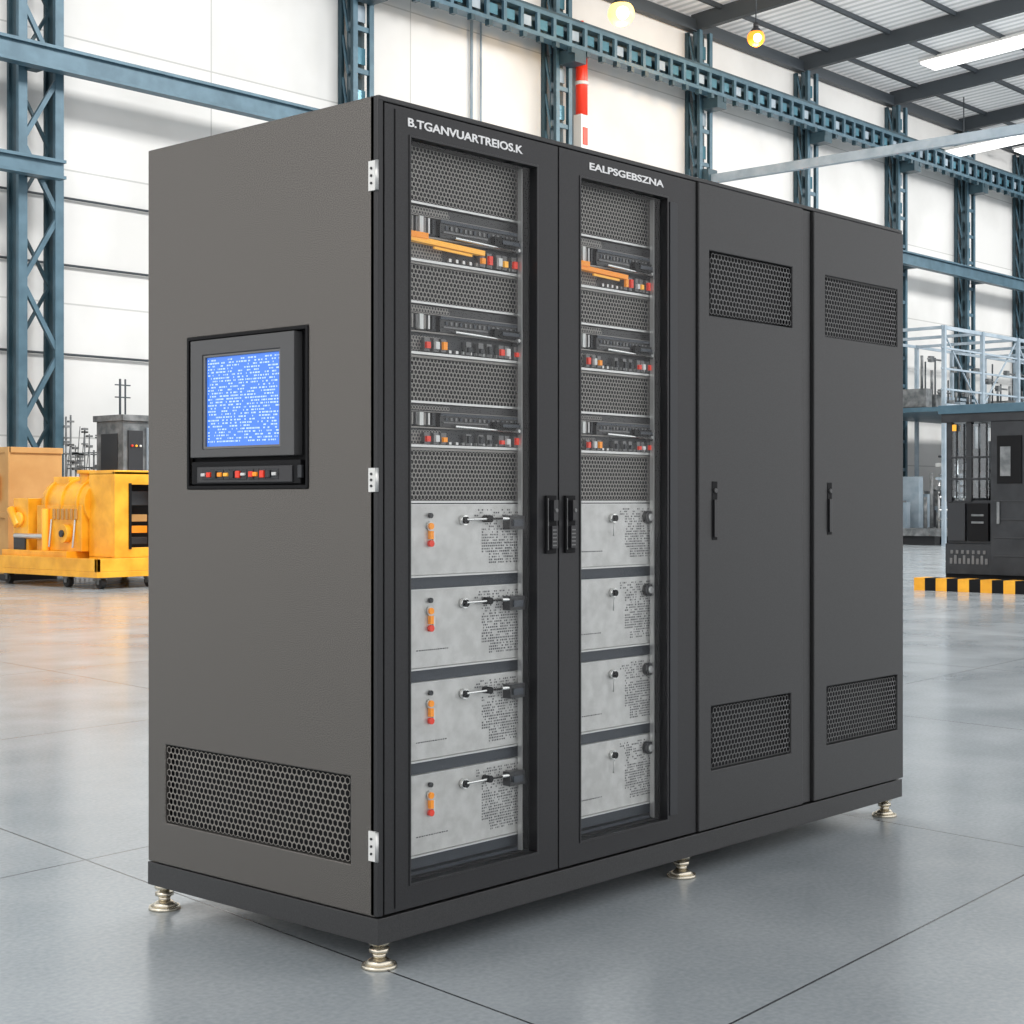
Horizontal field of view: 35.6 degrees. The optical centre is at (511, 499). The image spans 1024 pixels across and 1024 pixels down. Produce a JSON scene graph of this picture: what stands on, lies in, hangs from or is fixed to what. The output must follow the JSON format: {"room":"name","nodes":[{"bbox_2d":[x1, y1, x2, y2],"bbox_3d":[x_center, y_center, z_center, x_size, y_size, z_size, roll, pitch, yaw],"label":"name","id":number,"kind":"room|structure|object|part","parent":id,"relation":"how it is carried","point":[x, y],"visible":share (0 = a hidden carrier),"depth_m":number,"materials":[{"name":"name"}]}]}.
{"room":"factory floor","nodes":[
{"label":"factory floor","id":0,"kind":"room"},
{"bbox_2d":[0,0,1018,493],"bbox_3d":[5.883,-5.625,42.818,0.300,13.700,86.000,0,0,42],"label":"wall","id":1,"kind":"structure","parent":0,"point":[287,50],"depth_m":31.60,"materials":[{"name":"white paint"}]},
{"bbox_2d":[0,21,481,361],"bbox_3d":[-11.641,-5.375,22.888,0.070,13.200,32.925,0,0,42],"label":"conduit","id":2,"kind":"object","parent":1,"relation":"attached to","point":[471,22],"visible":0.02,"depth_m":28.28,"materials":[{"name":"grey metal"}]},
{"bbox_2d":[572,20,588,148],"bbox_3d":[1.547,-9.425,37.331,0.530,3.500,0.320,0,0,42],"label":"pipe","id":3,"kind":"object","parent":1,"relation":"attached to","point":[580,118],"visible":0.56,"depth_m":37.17,"materials":[{"name":"metal"}]},
{"bbox_2d":[0,542,1023,1023],"bbox_3d":[19.299,1.325,20.091,52.000,0.200,110.000,0,0,42],"label":"floor","id":4,"kind":"structure","parent":0,"point":[915,916],"depth_m":4.77,"materials":[{"name":"concrete"}]},
{"bbox_2d":[0,447,62,580],"bbox_3d":[-7.681,0.210,24.797,1.060,2.030,0.950,0,0,42],"label":"crate","id":5,"kind":"object","parent":4,"relation":"on","point":[25,472],"visible":0.42,"depth_m":24.33,"materials":[{"name":"orange"}]},
{"bbox_2d":[7,0,63,476],"bbox_3d":[-7.889,-5.375,26.425,0.380,13.200,0.840,0,0,42],"label":"lattice column","id":6,"kind":"structure","parent":4,"relation":"on","point":[51,244],"depth_m":26.27,"materials":[{"name":"blue metal"}]},
{"bbox_2d":[0,148,66,180],"bbox_3d":[-14.706,-5.390,18.133,0.490,0.310,21.750,0,0,42],"label":"beam","id":7,"kind":"structure","parent":6,"relation":"attached to","point":[30,165],"depth_m":25.68,"materials":[{"name":"blue metal"}]},
{"bbox_2d":[0,32,1023,291],"bbox_3d":[6.503,-7.190,41.996,0.680,0.390,85.600,0,0,42],"label":"beam","id":8,"kind":"structure","parent":6,"relation":"attached to","point":[37,56],"depth_m":27.74,"materials":[{"name":"blue metal"}]},
{"bbox_2d":[357,0,1023,199],"bbox_3d":[6.424,-10.435,42.066,0.490,1.000,85.600,0,0,42],"label":"girder","id":9,"kind":"object","parent":6,"relation":"attached to","point":[580,41],"visible":0.94,"depth_m":40.16,"materials":[{"name":"blue metal"}]},
{"bbox_2d":[0,470,148,588],"bbox_3d":[-5.895,0.400,23.569,2.800,1.650,2.400,0,0,42],"label":"machine","id":10,"kind":"object","parent":4,"relation":"on","point":[93,524],"visible":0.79,"depth_m":22.49,"materials":[{"name":"yellow paint"}]},
{"bbox_2d":[63,415,96,476],"bbox_3d":[-7.096,-0.098,27.027,0.200,2.646,1.136,0,0,42],"label":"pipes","id":11,"kind":"object","parent":4,"relation":"on","point":[66,443],"visible":0.38,"depth_m":26.77,"materials":[{"name":"grey metal"}]},
{"bbox_2d":[93,379,148,470],"bbox_3d":[-6.154,-0.375,26.302,0.870,3.200,1.170,0,0,42],"label":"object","id":12,"kind":"object","parent":4,"relation":"on","point":[122,439],"visible":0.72,"depth_m":25.84,"materials":[{"name":"grey metal"}]},
{"bbox_2d":[338,0,373,103],"bbox_3d":[-3.098,-5.375,32.068,0.600,13.200,0.800,0,0,42],"label":"steel column","id":13,"kind":"structure","parent":4,"relation":"on","point":[354,13],"depth_m":32.02,"materials":[{"name":"blue metal"}]},
{"bbox_2d":[148,95,902,971],"bbox_3d":[0.217,0.089,5.479,1.054,2.272,2.815,0,0,42],"label":"tall cabinet","id":14,"kind":"object","parent":4,"relation":"on","point":[525,510],"visible":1,"depth_m":4.61,"materials":[{"name":"metal"}]},
{"bbox_3d":[0.201,0.017,5.505,0.970,2.127,2.786,0,0,42],"label":"frame","id":15,"kind":"part","parent":14,"relation":"part of","materials":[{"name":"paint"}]},
{"bbox_2d":[167,746,350,861],"bbox_3d":[-0.710,0.840,4.478,0.848,0.270,0.041,0,0,42],"label":"vent","id":16,"kind":"object","parent":14,"relation":"attached to","point":[265,803],"depth_m":4.46,"materials":[{"name":"grey metal"}]},
{"bbox_3d":[-0.716,0.017,4.465,0.988,2.127,0.020,0,0,42],"label":"panel","id":17,"kind":"part","parent":14,"relation":"part of","materials":[{"name":"paint"}]},
{"bbox_3d":[-0.350,0.015,4.137,0.030,2.125,0.020,0,0,42],"label":"corner post","id":18,"kind":"part","parent":14,"relation":"part of","materials":[{"name":"metal"}]},
{"bbox_3d":[-0.118,0.022,4.413,0.061,2.105,0.695,0,0,42],"label":"door","id":19,"kind":"part","parent":14,"relation":"part of","materials":[{"name":"paint"}]},
{"bbox_3d":[0.110,0.022,4.622,0.006,2.085,1.244,0,0,42],"label":"door trim","id":20,"kind":"part","parent":14,"relation":"part of","materials":[{"name":"grey metal"}]},
{"bbox_3d":[0.346,0.022,4.932,0.061,2.105,0.686,0,0,42],"label":"door","id":21,"kind":"part","parent":14,"relation":"part of","materials":[{"name":"paint"}]},
{"bbox_3d":[0.574,-1.040,5.170,0.030,0.014,2.789,0,0,42],"label":"rail","id":22,"kind":"part","parent":14,"relation":"part of","materials":[{"name":"metal"}]},
{"bbox_3d":[0.803,0.022,5.418,0.038,2.105,0.633,0,0,42],"label":"door","id":23,"kind":"part","parent":14,"relation":"part of","materials":[{"name":"paint"}]},
{"bbox_3d":[1.283,0.022,5.956,0.038,2.105,0.656,0,0,42],"label":"door","id":24,"kind":"part","parent":14,"relation":"part of","materials":[{"name":"paint"}]},
{"bbox_2d":[541,0,571,144],"bbox_3d":[1.068,-5.375,36.727,0.600,13.200,0.800,0,0,42],"label":"steel column","id":25,"kind":"structure","parent":4,"relation":"on","point":[556,77],"depth_m":36.67,"materials":[{"name":"blue metal"}]},
{"bbox_2d":[685,29,712,178],"bbox_3d":[4.834,-5.375,40.939,0.600,13.200,0.800,0,0,42],"label":"steel column","id":26,"kind":"structure","parent":4,"relation":"on","point":[698,53],"depth_m":40.87,"materials":[{"name":"blue"}]},
{"bbox_2d":[702,123,1023,182],"bbox_3d":[17.085,-8.175,29.985,32.490,0.500,0.400,0,0,42],"label":"tie beam","id":27,"kind":"structure","parent":26,"relation":"attached to","point":[709,174],"depth_m":37.66,"materials":[{"name":"metal"}]},
{"bbox_2d":[794,70,818,208],"bbox_3d":[8.300,-5.375,44.816,0.600,13.200,0.800,0,0,42],"label":"steel column","id":28,"kind":"structure","parent":4,"relation":"on","point":[805,91],"depth_m":44.76,"materials":[{"name":"blue"}]},
{"bbox_2d":[885,105,907,476],"bbox_3d":[11.765,-5.375,48.692,0.600,13.200,0.800,0,0,42],"label":"steel column","id":29,"kind":"structure","parent":4,"relation":"on","point":[896,123],"depth_m":48.68,"materials":[{"name":"blue metal"}]},
{"bbox_2d":[903,455,965,544],"bbox_3d":[14.310,-0.012,47.893,2.700,2.474,11.200,0,0,42],"label":"machine","id":30,"kind":"object","parent":4,"relation":"on","point":[921,512],"visible":0.17,"depth_m":44.14,"materials":[{"name":"metal"}]},
{"bbox_2d":[903,325,1023,545],"bbox_3d":[18.757,-1.725,53.181,3.480,5.900,25.412,0,0,42],"label":"mezzanine","id":31,"kind":"object","parent":4,"relation":"on","point":[922,414],"visible":0.52,"depth_m":44.88,"materials":[{"name":"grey metal"}]},
{"bbox_2d":[903,355,1023,407],"bbox_3d":[17.072,-3.270,51.057,1.200,1.548,18.800,0,0,42],"label":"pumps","id":32,"kind":"object","parent":31,"relation":"on","point":[922,397],"visible":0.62,"depth_m":44.60,"materials":[{"name":"grey metal"}]},
{"bbox_2d":[954,131,974,474],"bbox_3d":[14.832,-5.375,52.121,0.600,13.200,0.800,0,0,42],"label":"steel column","id":33,"kind":"structure","parent":4,"relation":"on","point":[964,198],"depth_m":52.07,"materials":[{"name":"blue metal"}]},
{"bbox_2d":[914,577,1023,594],"bbox_3d":[7.000,1.140,20.558,3.840,0.170,0.300,0,0,42],"label":"barrier","id":34,"kind":"object","parent":4,"relation":"on","point":[999,586],"visible":1,"depth_m":21.20,"materials":[{"name":"yellow paint"}]},
{"bbox_2d":[938,402,1023,579],"bbox_3d":[8.069,-0.075,23.036,2.150,2.600,3.980,0,0,42],"label":"machine","id":35,"kind":"object","parent":4,"relation":"on","point":[985,530],"visible":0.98,"depth_m":21.88,"materials":[{"name":"black metal"}]},
{"bbox_2d":[1013,154,1023,396],"bbox_3d":[17.764,-5.375,55.401,0.600,13.200,0.800,0,0,42],"label":"steel column","id":36,"kind":"structure","parent":4,"relation":"on","point":[1020,163],"depth_m":55.35,"materials":[{"name":"blue metal"}]},
{"bbox_2d":[650,0,1023,129],"bbox_3d":[18.183,-13.551,31.820,33.300,2.148,86.000,0,0,42],"label":"ceiling","id":37,"kind":"structure","parent":0,"point":[810,20],"depth_m":43.65,"materials":[{"name":"white metal"}]},
{"bbox_2d":[608,0,634,26],"bbox_3d":[2.332,-11.397,34.121,0.580,2.556,0.580,0,0,42],"label":"pendant lamp","id":38,"kind":"object","parent":37,"relation":"hanging from","point":[621,13],"visible":1,"depth_m":33.92,"materials":[{"name":"yellow"}]},
{"bbox_2d":[747,0,764,46],"bbox_3d":[5.805,-11.735,38.005,0.420,1.880,0.420,0,0,42],"label":"pendant lamp","id":39,"kind":"object","parent":37,"relation":"hanging from","point":[756,37],"visible":1,"depth_m":37.88,"materials":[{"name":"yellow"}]},
{"bbox_2d":[605,0,1023,156],"bbox_3d":[18.318,-12.624,31.699,32.963,3.622,86.000,0,0,42],"label":"roof trusses","id":40,"kind":"object","parent":37,"relation":"attached to","point":[707,21],"visible":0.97,"depth_m":44.08,"materials":[{"name":"grey metal"}]},
{"bbox_2d":[918,32,1023,70],"bbox_3d":[18.104,-12.979,40.208,16.704,1.180,1.000,0,0,42],"label":"lamp","id":41,"kind":"object","parent":40,"relation":"attached to","point":[1003,43],"depth_m":44.61,"materials":[{"name":"white plastic"}]},
{"bbox_2d":[945,97,1023,156],"bbox_3d":[20.507,-12.218,44.096,18.304,2.810,0.900,0,0,42],"label":"lamp","id":42,"kind":"object","parent":40,"relation":"attached to","point":[971,148],"depth_m":49.34,"materials":[{"name":"white plastic"}]},
{"bbox_2d":[1012,145,1023,154],"bbox_3d":[23.714,-12.555,47.533,18.104,1.860,0.900,0,0,42],"label":"lamp","id":43,"kind":"object","parent":40,"relation":"attached to","point":[1019,149],"depth_m":53.16,"materials":[{"name":"white plastic"}]}
]}

